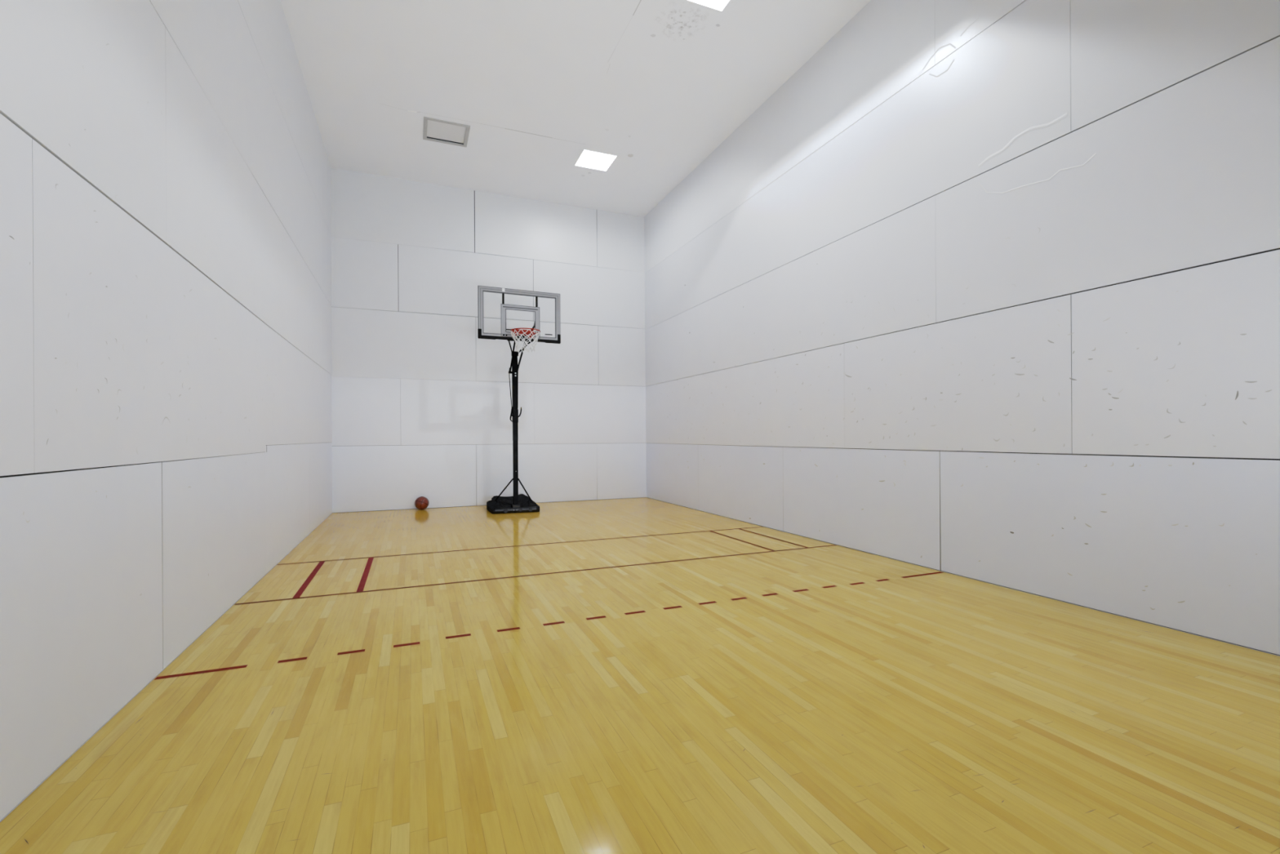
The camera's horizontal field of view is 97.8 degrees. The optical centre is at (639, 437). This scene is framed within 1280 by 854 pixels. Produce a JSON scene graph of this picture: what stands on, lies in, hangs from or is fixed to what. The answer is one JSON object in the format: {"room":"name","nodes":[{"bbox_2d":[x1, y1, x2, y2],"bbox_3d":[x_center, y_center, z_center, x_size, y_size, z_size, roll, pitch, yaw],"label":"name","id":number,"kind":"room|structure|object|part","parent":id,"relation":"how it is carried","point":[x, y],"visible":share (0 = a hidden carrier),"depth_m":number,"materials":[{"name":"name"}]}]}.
{"room":"indoor racquetball court","nodes":[
{"label":"indoor racquetball court","id":0,"kind":"room"},
{"bbox_2d":[0,0,332,820],"bbox_3d":[-3.220,-1.744,4.344,0.022,6.169,12.190,0,0,-22],"label":"wall","id":1,"kind":"structure","parent":0,"point":[166,417],"depth_m":2.94,"materials":[{"name":"white paint"}]},
{"bbox_2d":[330,168,646,512],"bbox_3d":[-2.701,-1.746,11.143,6.096,6.169,0.015,0,0,-22],"label":"wall","id":2,"kind":"structure","parent":0,"point":[421,403],"depth_m":10.94,"materials":[{"name":"white paint"}]},
{"bbox_2d":[280,0,871,217],"bbox_3d":[-0.415,-4.843,5.496,6.096,0.002,12.190,0,0,-22],"label":"ceiling","id":3,"kind":"structure","parent":0,"point":[536,84],"depth_m":7.57,"materials":[{"name":"paint"}]},
{"bbox_2d":[422,116,470,146],"bbox_3d":[-3.067,-4.872,8.842,0.674,0.114,0.674,0,0,-22],"label":"ceiling vent","id":4,"kind":"object","parent":3,"relation":"attached to","point":[445,131],"visible":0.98,"depth_m":8.84,"materials":[{"name":"white metal"}]},
{"bbox_2d":[573,149,617,171],"bbox_3d":[-0.779,-4.971,9.770,0.608,0.274,0.608,0,0,-22],"label":"ceiling light","id":5,"kind":"object","parent":3,"relation":"attached to","point":[590,159],"visible":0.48,"depth_m":10.04,"materials":[{"name":"white plastic"}]},
{"bbox_2d":[684,0,730,12],"bbox_3d":[0.769,-4.980,5.974,0.608,0.274,0.608,0,0,-22],"label":"ceiling light","id":6,"kind":"object","parent":3,"relation":"attached to","point":[717,5],"visible":1,"depth_m":6.30,"materials":[{"name":"white plastic"}]},
{"bbox_2d":[0,497,1279,853],"bbox_3d":[-0.379,1.324,5.496,6.096,0.001,12.190,0,0,-22],"label":"floor","id":7,"kind":"structure","parent":0,"point":[644,675],"depth_m":2.67,"materials":[{"name":"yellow wood"}]},
{"bbox_2d":[414,496,428,509],"bbox_3d":[-4.060,1.224,10.393,0.248,0.249,0.248,0,0,-22],"label":"basketball","id":8,"kind":"object","parent":7,"relation":"on","point":[422,502],"visible":1,"depth_m":10.31,"materials":[{"name":"rubber"}]},
{"bbox_2d":[477,285,560,514],"bbox_3d":[-2.181,-0.574,9.838,1.385,3.818,2.166,0,0,-22],"label":"basketball hoop","id":9,"kind":"object","parent":7,"relation":"on","point":[521,503],"visible":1,"depth_m":9.65,"materials":[{"name":"black plastic"}]},
{"bbox_3d":[-2.483,0.968,10.128,0.656,0.491,0.034,0,0,43],"label":"brace rod","id":10,"kind":"part","parent":9,"relation":"part of","materials":[{"name":"black metal"}]},
{"bbox_3d":[-2.317,-0.849,9.991,0.021,0.654,0.146,0,0,-30],"label":"control rod","id":11,"kind":"part","parent":9,"relation":"part of","materials":[{"name":"black metal"}]},
{"bbox_3d":[-2.220,-1.400,9.728,0.026,0.479,0.709,0,0,-20],"label":"arm","id":12,"kind":"part","parent":9,"relation":"part of"},
{"bbox_3d":[-2.263,-0.408,9.884,0.088,0.268,0.064,0,0,-22],"label":"grip handle","id":13,"kind":"part","parent":9,"relation":"part of","materials":[{"name":"black metal"}]},
{"bbox_2d":[511,502,520,507],"bbox_3d":[-2.209,1.218,9.934,0.150,0.075,0.160,0,0,-22],"label":"label","id":14,"kind":"object","parent":9,"relation":"attached to","point":[515,504],"depth_m":9.87,"materials":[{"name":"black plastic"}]},
{"bbox_3d":[-2.018,-2.059,9.418,1.382,0.849,0.030,0,0,-24],"label":"border frame","id":15,"kind":"part","parent":9,"relation":"part of","materials":[{"name":"grey metal"}]},
{"bbox_3d":[-2.016,-1.649,9.417,1.386,0.054,0.042,0,0,-24],"label":"rail","id":16,"kind":"part","parent":9,"relation":"part of","materials":[{"name":"black plastic"}]},
{"bbox_3d":[-2.084,-1.401,9.783,0.026,0.479,0.709,0,0,-24],"label":"arm","id":17,"kind":"part","parent":9,"relation":"part of"},
{"bbox_3d":[-1.948,-1.749,9.352,0.375,0.135,0.159,0,0,-22],"label":"mounting plate","id":18,"kind":"part","parent":9,"relation":"part of","materials":[{"name":"red metal"}]},
{"bbox_3d":[-2.115,0.966,10.278,0.029,0.491,0.696,0,0,10],"label":"brace rod","id":19,"kind":"part","parent":9,"relation":"part of","materials":[{"name":"black metal"}]},
{"bbox_2d":[644,0,1279,655],"bbox_3d":[2.423,-1.776,6.646,0.028,6.169,12.190,0,0,-22],"label":"wall","id":20,"kind":"structure","parent":0,"point":[985,291],"depth_m":4.83,"materials":[{"name":"white paint"}]}
]}

